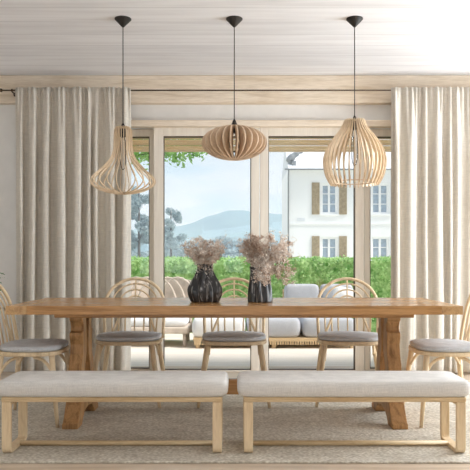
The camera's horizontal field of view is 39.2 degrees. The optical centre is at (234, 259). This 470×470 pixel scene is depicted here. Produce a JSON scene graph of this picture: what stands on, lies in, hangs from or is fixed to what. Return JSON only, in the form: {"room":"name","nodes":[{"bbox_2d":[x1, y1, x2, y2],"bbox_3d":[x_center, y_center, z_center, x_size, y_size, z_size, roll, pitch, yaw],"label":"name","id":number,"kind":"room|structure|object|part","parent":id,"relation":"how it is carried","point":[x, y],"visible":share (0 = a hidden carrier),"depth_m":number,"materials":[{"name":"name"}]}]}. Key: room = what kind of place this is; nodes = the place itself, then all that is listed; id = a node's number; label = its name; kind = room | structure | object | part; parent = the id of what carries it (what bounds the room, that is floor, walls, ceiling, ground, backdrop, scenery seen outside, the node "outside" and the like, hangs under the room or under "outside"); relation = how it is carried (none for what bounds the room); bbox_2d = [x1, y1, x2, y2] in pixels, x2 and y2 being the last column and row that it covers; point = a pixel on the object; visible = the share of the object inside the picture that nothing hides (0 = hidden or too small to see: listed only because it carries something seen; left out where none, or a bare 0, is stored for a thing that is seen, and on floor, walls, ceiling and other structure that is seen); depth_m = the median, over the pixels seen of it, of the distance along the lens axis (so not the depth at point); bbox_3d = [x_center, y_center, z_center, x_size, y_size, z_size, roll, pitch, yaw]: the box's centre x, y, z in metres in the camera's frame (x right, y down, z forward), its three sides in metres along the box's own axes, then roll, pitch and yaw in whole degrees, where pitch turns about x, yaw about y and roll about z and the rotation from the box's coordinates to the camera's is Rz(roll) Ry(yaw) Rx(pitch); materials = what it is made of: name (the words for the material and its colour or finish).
{"room":"dining room","nodes":[
{"label":"dining room","id":0,"kind":"room"},
{"bbox_2d":[0,105,390,365],"bbox_3d":[0.750,-0.330,6.250,7.500,2.720,0.300,0,0,0],"label":"wall","id":1,"kind":"structure","parent":0,"point":[7,112],"depth_m":6.10,"materials":[{"name":"paint"}]},
{"bbox_2d":[3,366,14,371],"bbox_3d":[-2.210,1.005,6.090,1.580,0.050,0.020,0,0,0],"label":"baseboard","id":2,"kind":"structure","parent":1,"relation":"attached to","point":[7,368],"depth_m":6.08,"materials":[{"name":"paint"}]},
{"bbox_2d":[133,140,148,151],"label":"slat blind","id":3,"kind":"object","parent":1,"relation":"attached to","point":[138,145],"depth_m":6.50,"materials":[{"name":"brown wood"}]},
{"bbox_2d":[131,129,153,369],"bbox_3d":[-1.079,-0.095,6.190,0.642,2.250,0.060,0,0,0],"label":"window","id":4,"kind":"structure","parent":1,"relation":"in","point":[136,133],"depth_m":6.16,"materials":[{"name":"brown wood"}]},
{"bbox_2d":[165,138,205,151],"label":"slat blind","id":5,"kind":"object","parent":1,"relation":"attached to","point":[170,145],"depth_m":6.50,"materials":[{"name":"brown wood"}]},
{"bbox_2d":[0,88,390,95],"bbox_3d":[0.241,-1.516,5.973,4.717,0.050,0.115,0,0,0],"label":"curtain rod","id":6,"kind":"object","parent":1,"relation":"attached to","point":[1,90],"visible":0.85,"depth_m":5.92,"materials":[{"name":"brown metal"}]},
{"bbox_2d":[15,86,130,370],"bbox_3d":[-1.446,-0.271,5.874,1.031,2.542,0.115,0,0,0],"label":"curtain","id":7,"kind":"object","parent":6,"relation":"hanging from","point":[73,237],"visible":0.8,"depth_m":5.87,"materials":[{"name":"fabric"}]},
{"bbox_3d":[0.253,-1.525,5.930,4.694,0.012,0.013,0,0,0],"label":"rod","id":8,"kind":"part","parent":6,"relation":"part of","materials":[{"name":"brown metal"}]},
{"bbox_2d":[391,86,469,372],"bbox_3d":[1.972,-0.271,5.874,1.157,2.542,0.103,0,0,-1],"label":"curtain","id":9,"kind":"object","parent":6,"relation":"hanging from","point":[430,127],"visible":0.85,"depth_m":5.87,"materials":[{"name":"fabric"}]},
{"bbox_2d":[154,128,258,371],"bbox_3d":[-0.262,-0.098,6.110,0.976,2.255,0.060,0,0,0],"label":"door","id":10,"kind":"structure","parent":1,"relation":"in","point":[160,134],"depth_m":6.08,"materials":[{"name":"brown wood"}]},
{"bbox_2d":[0,75,469,104],"bbox_3d":[0.750,-1.562,6.065,7.500,0.255,0.070,0,0,0],"label":"wooden beam","id":11,"kind":"structure","parent":1,"relation":"attached to","point":[7,82],"depth_m":6.03,"materials":[{"name":"brown wood"}]},
{"bbox_2d":[131,120,390,127],"bbox_3d":[0.175,-1.248,6.060,3.350,0.058,0.080,0,0,0],"label":"trim","id":12,"kind":"structure","parent":1,"relation":"attached to","point":[134,123],"depth_m":6.02,"materials":[{"name":"brown wood"}]},
{"bbox_2d":[269,138,332,151],"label":"slat blind","id":13,"kind":"object","parent":1,"relation":"attached to","point":[274,145],"depth_m":6.50,"materials":[{"name":"brown wood"}]},
{"bbox_2d":[260,128,363,370],"bbox_3d":[0.709,-0.098,6.110,0.958,2.255,0.060,0,0,0],"label":"door","id":14,"kind":"structure","parent":1,"relation":"in","point":[358,193],"depth_m":6.08,"materials":[{"name":"brown wood"}]},
{"bbox_2d":[364,129,390,369],"bbox_3d":[1.479,-0.095,6.190,0.542,2.250,0.060,0,0,0],"label":"window","id":15,"kind":"structure","parent":1,"relation":"in","point":[380,133],"depth_m":6.16,"materials":[{"name":"brown wood"}]},
{"bbox_2d":[379,140,390,151],"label":"slat blind","id":16,"kind":"object","parent":1,"relation":"attached to","point":[386,144],"depth_m":6.50,"materials":[{"name":"brown wood"}]},
{"bbox_2d":[0,0,469,74],"bbox_3d":[0.750,-1.815,1.875,7.900,0.250,9.150,0,0,0],"label":"ceiling","id":17,"kind":"structure","parent":0,"point":[38,37],"depth_m":4.99,"materials":[{"name":"white wood"}]},
{"bbox_2d":[90,16,155,194],"bbox_3d":[-0.784,-1.074,4.620,0.454,1.230,0.456,0,0,0],"label":"pendant lamp","id":18,"kind":"object","parent":17,"relation":"hanging from","point":[126,146],"visible":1,"depth_m":4.58,"materials":[{"name":"wood"}]},
{"bbox_2d":[120,123,125,136],"bbox_3d":[-0.784,-0.909,4.620,0.042,0.099,0.042,0,0,0],"label":"socket","id":19,"kind":"object","parent":18,"relation":"attached to","point":[122,125],"depth_m":4.60,"materials":[{"name":"metal"}]},
{"bbox_3d":[-0.784,-0.744,4.620,0.044,0.228,0.044,0,0,0],"label":"bulb","id":20,"kind":"part","parent":18,"relation":"part of","materials":[{"name":"clear glass"}]},
{"bbox_2d":[201,16,266,160],"bbox_3d":[-0.005,-1.195,4.620,0.458,0.988,0.458,0,0,0],"label":"pendant lamp","id":21,"kind":"object","parent":17,"relation":"hanging from","point":[217,142],"visible":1,"depth_m":4.50,"materials":[{"name":"wood"}]},
{"bbox_2d":[232,119,236,133],"bbox_3d":[-0.005,-0.938,4.620,0.042,0.099,0.042,0,0,0],"label":"socket","id":22,"kind":"object","parent":21,"relation":"attached to","point":[234,121],"depth_m":4.60,"materials":[{"name":"metal"}]},
{"bbox_3d":[-0.005,-1.292,4.620,0.006,0.679,0.006,0,0,0],"label":"cord","id":23,"kind":"part","parent":21,"relation":"part of","materials":[{"name":"metal"}]},
{"bbox_2d":[323,16,386,187],"bbox_3d":[0.837,-1.106,4.620,0.441,1.165,0.442,0,0,0],"label":"pendant lamp","id":24,"kind":"object","parent":17,"relation":"hanging from","point":[334,149],"visible":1,"depth_m":4.54,"materials":[{"name":"wood"}]},
{"bbox_3d":[0.837,-1.304,4.620,0.006,0.654,0.006,0,0,0],"label":"cord","id":25,"kind":"part","parent":24,"relation":"part of","materials":[{"name":"metal"}]},
{"bbox_3d":[0.837,-0.784,4.620,0.044,0.252,0.044,0,0,0],"label":"bulb","id":26,"kind":"part","parent":24,"relation":"part of","materials":[{"name":"clear glass"}]},
{"bbox_2d":[0,366,469,469],"bbox_3d":[0.750,1.090,1.850,7.900,0.120,9.100,0,0,0],"label":"floor","id":27,"kind":"structure","parent":0,"point":[466,375],"depth_m":3.29,"materials":[{"name":"brown wood"}]},
{"bbox_2d":[0,394,469,462],"bbox_3d":[0.150,1.024,4.277,5.200,0.012,1.885,0,0,0],"label":"rug","id":28,"kind":"object","parent":27,"relation":"on","point":[110,420],"visible":0.58,"depth_m":3.94,"materials":[{"name":"beige carpet"}]},
{"bbox_2d":[0,284,69,427],"bbox_3d":[-1.320,0.574,4.239,0.502,0.886,0.512,0,0,-1],"label":"dining chair","id":29,"kind":"object","parent":28,"relation":"on","point":[18,349],"visible":0.94,"depth_m":4.10,"materials":[{"name":"brown wood"}]},
{"bbox_3d":[-1.458,0.802,4.024,0.035,0.430,0.106,0,0,39],"label":"leg","id":30,"kind":"part","parent":29,"relation":"part of","materials":[{"name":"brown wood"}]},
{"bbox_3d":[-1.467,0.802,4.449,0.035,0.430,0.106,0,0,-41],"label":"leg","id":31,"kind":"part","parent":29,"relation":"part of","materials":[{"name":"brown wood"}]},
{"bbox_2d":[0,339,68,351],"bbox_3d":[-1.285,0.540,4.240,0.396,0.047,0.456,0,0,-1],"label":"cushion","id":32,"kind":"object","parent":29,"relation":"on","point":[22,345],"depth_m":4.10,"materials":[{"name":"grey fabric"}]},
{"bbox_3d":[-1.285,0.577,4.240,0.410,0.026,0.466,0,0,-1],"label":"seat","id":33,"kind":"part","parent":29,"relation":"part of","materials":[{"name":"brown wood"}]},
{"bbox_3d":[-1.103,0.802,4.031,0.035,0.430,0.106,0,0,-41],"label":"leg","id":34,"kind":"part","parent":29,"relation":"part of","materials":[{"name":"brown wood"}]},
{"bbox_3d":[-1.111,0.802,4.456,0.035,0.430,0.106,0,0,39],"label":"leg","id":35,"kind":"part","parent":29,"relation":"part of","materials":[{"name":"brown wood"}]},
{"bbox_2d":[0,371,228,452],"bbox_3d":[-0.646,0.824,3.625,1.222,0.388,0.374,0,0,0],"label":"bench","id":36,"kind":"object","parent":28,"relation":"on","point":[22,387],"visible":1,"depth_m":3.46,"materials":[{"name":"fabric"}]},
{"bbox_3d":[-1.198,0.881,3.598,0.048,0.274,0.285,0,0,0],"label":"sled leg","id":37,"kind":"part","parent":36,"relation":"part of","materials":[{"name":"brown wood"}]},
{"bbox_3d":[-0.646,0.731,3.619,1.156,0.026,0.332,0,0,0],"label":"seat frame","id":38,"kind":"part","parent":36,"relation":"part of","materials":[{"name":"brown wood"}]},
{"bbox_2d":[0,371,228,396],"bbox_3d":[-0.646,0.674,3.625,1.222,0.088,0.374,0,0,0],"label":"cushion","id":39,"kind":"object","parent":36,"relation":"on","point":[21,383],"depth_m":3.45,"materials":[{"name":"fabric"}]},
{"bbox_3d":[-0.094,0.881,3.598,0.048,0.274,0.285,0,0,0],"label":"sled leg","id":40,"kind":"part","parent":36,"relation":"part of","materials":[{"name":"brown wood"}]},
{"bbox_2d":[94,277,164,407],"bbox_3d":[-0.756,0.574,4.770,0.512,0.886,0.502,0,0,1],"label":"dining chair","id":41,"kind":"object","parent":28,"relation":"on","point":[113,338],"visible":0.83,"depth_m":4.71,"materials":[{"name":"brown wood"}]},
{"bbox_3d":[-0.973,0.802,4.561,0.106,0.430,0.035,0,0,-39],"label":"leg","id":42,"kind":"part","parent":41,"relation":"part of","materials":[{"name":"brown wood"}]},
{"bbox_3d":[-0.966,0.802,4.917,0.106,0.430,0.035,0,0,41],"label":"leg","id":43,"kind":"part","parent":41,"relation":"part of","materials":[{"name":"brown wood"}]},
{"bbox_3d":[-0.757,0.577,4.735,0.466,0.026,0.410,0,0,1],"label":"seat","id":44,"kind":"part","parent":41,"relation":"part of","materials":[{"name":"brown wood"}]},
{"bbox_2d":[96,331,161,341],"bbox_3d":[-0.757,0.540,4.735,0.456,0.047,0.396,0,0,1],"label":"cushion","id":45,"kind":"object","parent":41,"relation":"on","point":[113,336],"depth_m":4.59,"materials":[{"name":"grey fabric"}]},
{"bbox_3d":[-0.548,0.802,4.553,0.106,0.430,0.035,0,0,41],"label":"leg","id":46,"kind":"part","parent":41,"relation":"part of","materials":[{"name":"brown wood"}]},
{"bbox_3d":[-0.541,0.802,4.909,0.106,0.430,0.035,0,0,-39],"label":"leg","id":47,"kind":"part","parent":41,"relation":"part of","materials":[{"name":"brown wood"}]},
{"bbox_2d":[5,298,462,428],"bbox_3d":[-0.004,0.644,4.310,2.692,0.748,0.860,0,0,0],"label":"dining table","id":48,"kind":"object","parent":28,"relation":"on","point":[80,312],"visible":0.79,"depth_m":4.01,"materials":[{"name":"brown wood"}]},
{"bbox_3d":[-0.993,0.592,4.162,0.083,0.477,0.163,0,0,0],"label":"pedestal leg","id":49,"kind":"part","parent":48,"relation":"part of","materials":[{"name":"brown wood"}]},
{"bbox_3d":[-0.993,0.592,4.369,0.083,0.477,0.163,0,0,0],"label":"pedestal leg","id":50,"kind":"part","parent":48,"relation":"part of","materials":[{"name":"brown wood"}]},
{"bbox_2d":[187,264,222,302],"bbox_3d":[-0.193,0.147,4.241,0.225,0.245,0.216,0,0,0],"label":"ribbed vase","id":51,"kind":"object","parent":48,"relation":"on","point":[202,288],"visible":0.96,"depth_m":4.17,"materials":[{"name":"black ceramic"}]},
{"bbox_2d":[180,231,231,276],"bbox_3d":[-0.190,0.004,4.239,0.316,0.392,0.275,0,0,31],"label":"flower bouquet","id":52,"kind":"object","parent":51,"relation":"in","point":[205,256],"visible":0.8,"depth_m":4.20,"materials":[{"name":"beige plant"}]},
{"bbox_2d":[248,267,272,302],"bbox_3d":[0.163,0.157,4.241,0.161,0.225,0.166,0,0,27],"label":"ribbed vase","id":53,"kind":"object","parent":48,"relation":"on","point":[257,293],"visible":0.66,"depth_m":4.18,"materials":[{"name":"black ceramic"}]},
{"bbox_2d":[235,230,298,286],"bbox_3d":[0.218,-0.004,4.238,0.416,0.409,0.297,0,0,-14],"label":"flower bouquet","id":54,"kind":"object","parent":53,"relation":"in","point":[258,256],"visible":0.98,"depth_m":4.19,"materials":[{"name":"beige plant"}]},
{"bbox_3d":[0.993,0.592,4.369,0.083,0.477,0.163,0,0,0],"label":"pedestal leg","id":55,"kind":"part","parent":48,"relation":"part of","materials":[{"name":"brown wood"}]},
{"bbox_3d":[0.993,0.592,4.162,0.083,0.477,0.163,0,0,0],"label":"pedestal leg","id":56,"kind":"part","parent":48,"relation":"part of","materials":[{"name":"brown wood"}]},
{"bbox_2d":[197,277,270,407],"bbox_3d":[-0.007,0.574,4.770,0.512,0.886,0.502,0,0,0],"label":"dining chair","id":57,"kind":"object","parent":28,"relation":"on","point":[216,338],"visible":0.61,"depth_m":4.60,"materials":[{"name":"brown wood"}]},
{"bbox_3d":[-0.218,0.802,4.559,0.089,0.430,0.079,0,0,0],"label":"leg","id":58,"kind":"part","parent":57,"relation":"part of","materials":[{"name":"brown wood"}]},
{"bbox_3d":[-0.007,0.577,4.735,0.466,0.026,0.410,0,0,0],"label":"seat","id":59,"kind":"part","parent":57,"relation":"part of","materials":[{"name":"brown wood"}]},
{"bbox_2d":[202,331,265,341],"bbox_3d":[-0.007,0.540,4.735,0.456,0.047,0.396,0,0,0],"label":"cushion","id":60,"kind":"object","parent":57,"relation":"on","point":[213,336],"depth_m":4.59,"materials":[{"name":"grey fabric"}]},
{"bbox_3d":[0.204,0.802,4.559,0.089,0.430,0.079,0,0,0],"label":"leg","id":61,"kind":"part","parent":57,"relation":"part of","materials":[{"name":"brown wood"}]},
{"bbox_2d":[315,277,378,406],"bbox_3d":[0.828,0.574,4.770,0.512,0.886,0.502,0,0,5],"label":"dining chair","id":62,"kind":"object","parent":28,"relation":"on","point":[339,338],"visible":0.78,"depth_m":4.73,"materials":[{"name":"brown wood"}]},
{"bbox_3d":[0.629,0.802,4.931,0.106,0.430,0.035,0,0,45],"label":"leg","id":63,"kind":"part","parent":62,"relation":"part of","materials":[{"name":"brown wood"}]},
{"bbox_3d":[0.599,0.802,4.578,0.089,0.430,0.079,0,0,5],"label":"leg","id":64,"kind":"part","parent":62,"relation":"part of","materials":[{"name":"brown wood"}]},
{"bbox_3d":[0.825,0.577,4.735,0.466,0.026,0.410,0,0,5],"label":"seat","id":65,"kind":"part","parent":62,"relation":"part of","materials":[{"name":"brown wood"}]},
{"bbox_2d":[318,331,377,341],"bbox_3d":[0.825,0.540,4.735,0.456,0.047,0.396,0,0,5],"label":"cushion","id":66,"kind":"object","parent":62,"relation":"on","point":[327,336],"depth_m":4.59,"materials":[{"name":"grey fabric"}]},
{"bbox_3d":[1.052,0.802,4.893,0.106,0.430,0.035,0,0,-35],"label":"leg","id":67,"kind":"part","parent":62,"relation":"part of","materials":[{"name":"brown wood"}]},
{"bbox_2d":[237,371,469,452],"bbox_3d":[0.628,0.824,3.625,1.233,0.388,0.374,0,0,0],"label":"bench","id":68,"kind":"object","parent":28,"relation":"on","point":[444,387],"visible":1,"depth_m":3.46,"materials":[{"name":"fabric"}]},
{"bbox_3d":[0.070,0.881,3.598,0.048,0.274,0.285,0,0,0],"label":"sled leg","id":69,"kind":"part","parent":68,"relation":"part of","materials":[{"name":"brown wood"}]},
{"bbox_2d":[237,371,469,396],"bbox_3d":[0.628,0.674,3.625,1.233,0.088,0.374,0,0,0],"label":"cushion","id":70,"kind":"object","parent":68,"relation":"on","point":[249,383],"depth_m":3.45,"materials":[{"name":"fabric"}]},
{"bbox_3d":[0.628,0.731,3.619,1.167,0.026,0.332,0,0,0],"label":"seat frame","id":71,"kind":"part","parent":68,"relation":"part of","materials":[{"name":"brown wood"}]},
{"bbox_3d":[1.185,0.881,3.598,0.048,0.274,0.285,0,0,0],"label":"sled leg","id":72,"kind":"part","parent":68,"relation":"part of","materials":[{"name":"brown wood"}]},
{"bbox_2d":[404,295,469,427],"bbox_3d":[1.373,0.574,4.239,0.502,0.886,0.512,0,0,1],"label":"dining chair","id":73,"kind":"object","parent":28,"relation":"on","point":[459,349],"visible":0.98,"depth_m":4.10,"materials":[{"name":"brown wood"}]},
{"bbox_3d":[1.165,0.802,4.456,0.035,0.430,0.106,0,0,-39],"label":"leg","id":74,"kind":"part","parent":73,"relation":"part of","materials":[{"name":"brown wood"}]},
{"bbox_3d":[1.156,0.802,4.031,0.035,0.430,0.106,0,0,41],"label":"leg","id":75,"kind":"part","parent":73,"relation":"part of","materials":[{"name":"brown wood"}]},
{"bbox_3d":[1.338,0.577,4.240,0.410,0.026,0.466,0,0,1],"label":"seat","id":76,"kind":"part","parent":73,"relation":"part of","materials":[{"name":"brown wood"}]},
{"bbox_2d":[409,339,469,351],"bbox_3d":[1.338,0.540,4.240,0.396,0.047,0.456,0,0,1],"label":"cushion","id":77,"kind":"object","parent":73,"relation":"on","point":[416,345],"depth_m":4.11,"materials":[{"name":"grey fabric"}]},
{"bbox_3d":[1.520,0.802,4.449,0.035,0.430,0.106,0,0,41],"label":"leg","id":78,"kind":"part","parent":73,"relation":"part of","materials":[{"name":"brown wood"}]},
{"label":"outside","id":79,"kind":"structure","parent":0,"visible":0},
{"bbox_2d":[132,210,281,242],"bbox_3d":[0.000,-14.363,355.000,648.485,30.786,90.000,0,0,0],"label":"hills","id":80,"kind":"structure","parent":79,"point":[230,221],"depth_m":349.47,"materials":[{"name":"blue"}]},
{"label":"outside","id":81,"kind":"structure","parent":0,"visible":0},
{"bbox_2d":[133,231,281,260],"bbox_3d":[0.000,-5.098,230.000,421.515,12.255,60.000,0,0,0],"label":"hills","id":82,"kind":"structure","parent":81,"point":[235,236],"depth_m":230.70,"materials":[{"name":"blue"}]},
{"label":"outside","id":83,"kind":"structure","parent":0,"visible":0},
{"bbox_3d":[0.000,1.200,21.675,120.000,0.260,24.650,0,0,0],"label":"lawn","id":84,"kind":"structure","parent":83,"visible":0},
{"bbox_2d":[131,139,207,169],"bbox_3d":[-3.176,-1.781,13.184,5.838,5.714,3.206,0,0,0],"label":"tree","id":85,"kind":"object","parent":84,"relation":"on","point":[145,156],"visible":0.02,"depth_m":12.88,"materials":[{"name":"green plant"}]},
{"bbox_2d":[131,255,390,332],"bbox_3d":[0.500,0.492,9.888,10.051,1.157,0.924,0,0,0],"label":"clipped hedge","id":86,"kind":"object","parent":84,"relation":"on","point":[313,269],"visible":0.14,"depth_m":9.59,"materials":[{"name":"green plant"}]},
{"bbox_2d":[281,152,390,259],"bbox_3d":[6.636,-2.192,31.907,8.818,6.524,4.685,0,0,0],"label":"house","id":87,"kind":"structure","parent":84,"relation":"on","point":[316,213],"depth_m":30.00,"materials":[{"name":"white paint"}]},
{"bbox_2d":[312,236,319,258],"bbox_3d":[3.664,-0.351,29.962,0.350,1.469,0.055,0,0,0],"label":"shutter","id":88,"kind":"object","parent":87,"relation":"hanging from","point":[315,239],"depth_m":29.95,"materials":[{"name":"paint"}]},
{"bbox_2d":[312,182,319,213],"bbox_3d":[3.664,-2.794,29.962,0.350,1.446,0.055,0,0,0],"label":"shutter","id":89,"kind":"object","parent":87,"relation":"hanging from","point":[315,185],"depth_m":29.95,"materials":[{"name":"paint"}]},
{"bbox_3d":[4.284,-2.056,29.965,0.870,0.070,0.070,0,0,0],"label":"window sill","id":90,"kind":"part","parent":87,"relation":"part of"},
{"bbox_2d":[339,236,346,257],"bbox_3d":[4.904,-0.351,29.962,0.350,1.469,0.055,0,0,0],"label":"shutter","id":91,"kind":"object","parent":87,"relation":"hanging from","point":[342,239],"depth_m":29.95,"materials":[{"name":"paint"}]},
{"bbox_2d":[339,182,346,213],"bbox_3d":[4.904,-2.794,29.962,0.350,1.446,0.055,0,0,0],"label":"shutter","id":92,"kind":"object","parent":87,"relation":"hanging from","point":[342,190],"depth_m":29.95,"materials":[{"name":"paint"}]},
{"bbox_3d":[6.602,-2.056,29.965,0.915,0.070,0.070,0,0,0],"label":"window sill","id":93,"kind":"part","parent":87,"relation":"part of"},
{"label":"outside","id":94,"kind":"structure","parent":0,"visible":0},
{"bbox_3d":[0.000,1.480,227.000,600.000,0.300,386.000,0,0,0],"label":"meadow","id":95,"kind":"object","parent":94,"visible":0},
{"bbox_2d":[131,233,143,257],"bbox_3d":[-21.897,-2.277,130.161,11.958,7.214,9.094,0,0,0],"label":"bushy tree","id":96,"kind":"object","parent":95,"relation":"on","point":[132,251],"visible":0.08,"depth_m":129.89,"materials":[{"name":"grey plant"}]},
{"bbox_2d":[131,186,148,257],"bbox_3d":[-13.848,-4.506,91.947,5.410,11.671,5.190,0,0,0],"label":"slender tree","id":97,"kind":"object","parent":95,"relation":"on","point":[142,224],"visible":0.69,"depth_m":91.50,"materials":[{"name":"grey plant"}]},
{"bbox_2d":[135,237,175,256],"bbox_3d":[-12.586,-1.999,104.687,6.394,6.658,6.418,0,0,0],"label":"slender tree","id":98,"kind":"object","parent":95,"relation":"on","point":[146,253],"visible":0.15,"depth_m":103.10,"materials":[{"name":"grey plant"}]},
{"bbox_2d":[165,207,187,256],"bbox_3d":[-8.539,-2.918,88.185,4.785,8.497,3.342,0,0,0],"label":"slender tree","id":99,"kind":"object","parent":95,"relation":"on","point":[172,242],"visible":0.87,"depth_m":87.99,"materials":[{"name":"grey plant"}]},
{"bbox_2d":[165,238,202,257],"bbox_3d":[-8.388,-1.389,118.055,11.301,5.438,8.377,0,0,0],"label":"bushy tree","id":100,"kind":"object","parent":95,"relation":"on","point":[175,252],"visible":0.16,"depth_m":115.97,"materials":[{"name":"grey plant"}]},
{"bbox_2d":[186,239,237,257],"bbox_3d":[-4.972,-1.334,120.621,11.024,5.329,8.785,0,0,0],"label":"bushy tree","id":101,"kind":"object","parent":95,"relation":"on","point":[228,251],"visible":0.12,"depth_m":120.99,"materials":[{"name":"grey plant"}]},
{"bbox_2d":[215,236,248,257],"bbox_3d":[0.504,-1.680,124.382,10.367,6.020,8.807,0,0,0],"label":"bushy tree","id":102,"kind":"object","parent":95,"relation":"on","point":[226,239],"visible":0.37,"depth_m":124.09,"materials":[{"name":"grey plant"}]},
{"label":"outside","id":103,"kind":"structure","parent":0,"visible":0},
{"bbox_2d":[131,333,374,365],"bbox_3d":[0.500,1.085,7.910,13.000,0.090,3.020,0,0,0],"label":"terrace","id":104,"kind":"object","parent":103,"point":[176,354],"visible":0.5,"depth_m":7.26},
{"bbox_2d":[131,276,191,346],"bbox_3d":[-0.985,0.624,8.223,1.066,0.833,0.745,0,0,0],"label":"loveseat","id":105,"kind":"object","parent":104,"relation":"on","point":[175,287],"visible":0.28,"depth_m":8.32,"materials":[{"name":"fabric"}]},
{"bbox_3d":[-1.115,0.564,8.330,0.506,0.713,0.046,0,0,0],"label":"arched rail","id":106,"kind":"part","parent":105,"relation":"part of","materials":[{"name":"wood"}]},
{"bbox_3d":[-0.985,0.564,8.330,0.546,0.713,0.046,0,0,0],"label":"arched rail","id":107,"kind":"part","parent":105,"relation":"part of","materials":[{"name":"wicker"}]},
{"bbox_2d":[131,318,188,326],"bbox_3d":[-0.965,0.750,8.180,0.780,0.100,0.600,0,0,0],"label":"seat cushion","id":108,"kind":"object","parent":105,"relation":"on","point":[169,322],"depth_m":7.89,"materials":[{"name":"white fabric"}]},
{"bbox_3d":[-0.965,0.840,8.200,0.820,0.080,0.700,0,0,0],"label":"seat frame","id":109,"kind":"part","parent":105,"relation":"part of","materials":[{"name":"wicker"}]},
{"bbox_3d":[-0.855,0.564,8.330,0.506,0.713,0.046,0,0,0],"label":"arched rail","id":110,"kind":"part","parent":105,"relation":"part of","materials":[{"name":"wicker"}]},
{"bbox_3d":[-0.725,0.564,8.330,0.546,0.713,0.046,0,0,0],"label":"arched rail","id":111,"kind":"part","parent":105,"relation":"part of","materials":[{"name":"wood"}]},
{"bbox_3d":[-0.605,0.955,7.920,0.041,0.170,0.041,0,0,-23],"label":"leg","id":112,"kind":"part","parent":105,"relation":"part of","materials":[{"name":"wicker"}]},
{"bbox_3d":[-0.605,0.955,8.480,0.041,0.170,0.041,0,0,-23],"label":"leg","id":113,"kind":"part","parent":105,"relation":"part of","materials":[{"name":"wicker"}]},
{"bbox_2d":[192,284,352,347],"bbox_3d":[0.497,0.673,8.168,2.027,0.734,0.844,0,0,0],"label":"sofa","id":114,"kind":"object","parent":104,"relation":"on","point":[280,329],"visible":0.4,"depth_m":7.77,"materials":[{"name":"fabric"},{"name":"white fabric"}]},
{"bbox_2d":[192,318,245,336],"bbox_3d":[-0.193,0.800,8.150,0.646,0.229,0.800,0,0,0],"label":"seat cushion","id":115,"kind":"object","parent":114,"relation":"on","point":[197,325],"depth_m":7.76,"materials":[{"name":"white fabric"}]},
{"bbox_2d":[246,318,300,336],"bbox_3d":[0.461,0.800,8.150,0.646,0.229,0.800,0,0,0],"label":"seat cushion","id":116,"kind":"object","parent":114,"relation":"on","point":[278,327],"depth_m":7.76,"materials":[{"name":"grey fabric"}]},
{"bbox_2d":[284,284,318,297],"bbox_3d":[0.853,0.494,8.445,0.450,0.380,0.160,0,-7,0],"label":"cushion","id":117,"kind":"object","parent":114,"relation":"on","point":[291,290],"depth_m":8.38,"materials":[{"name":"grey fabric"}]},
{"bbox_2d":[298,318,352,336],"bbox_3d":[1.115,0.800,8.150,0.646,0.229,0.800,0,0,0],"label":"seat cushion","id":118,"kind":"object","parent":114,"relation":"on","point":[307,326],"depth_m":7.76,"materials":[{"name":"grey fabric"}]},
{"bbox_2d":[320,284,352,297],"bbox_3d":[1.298,0.494,8.445,0.425,0.380,0.160,0,-7,0],"label":"cushion","id":119,"kind":"object","parent":114,"relation":"on","point":[328,288],"depth_m":8.39,"materials":[{"name":"grey fabric"}]},
{"bbox_2d":[332,286,352,297],"bbox_3d":[1.396,0.495,8.217,0.399,0.330,0.180,0,0,-1],"label":"throw cushion","id":120,"kind":"object","parent":114,"relation":"on","point":[342,293],"visible":0.16,"depth_m":8.18,"materials":[{"name":"white fabric"}]},
{"bbox_2d":[311,278,324,288],"bbox_3d":[1.122,0.616,8.979,0.968,0.848,0.786,0,0,0],"label":"ornamental grass","id":121,"kind":"object","parent":104,"relation":"on","point":[321,278],"depth_m":8.96,"materials":[{"name":"green plant"}]}
]}

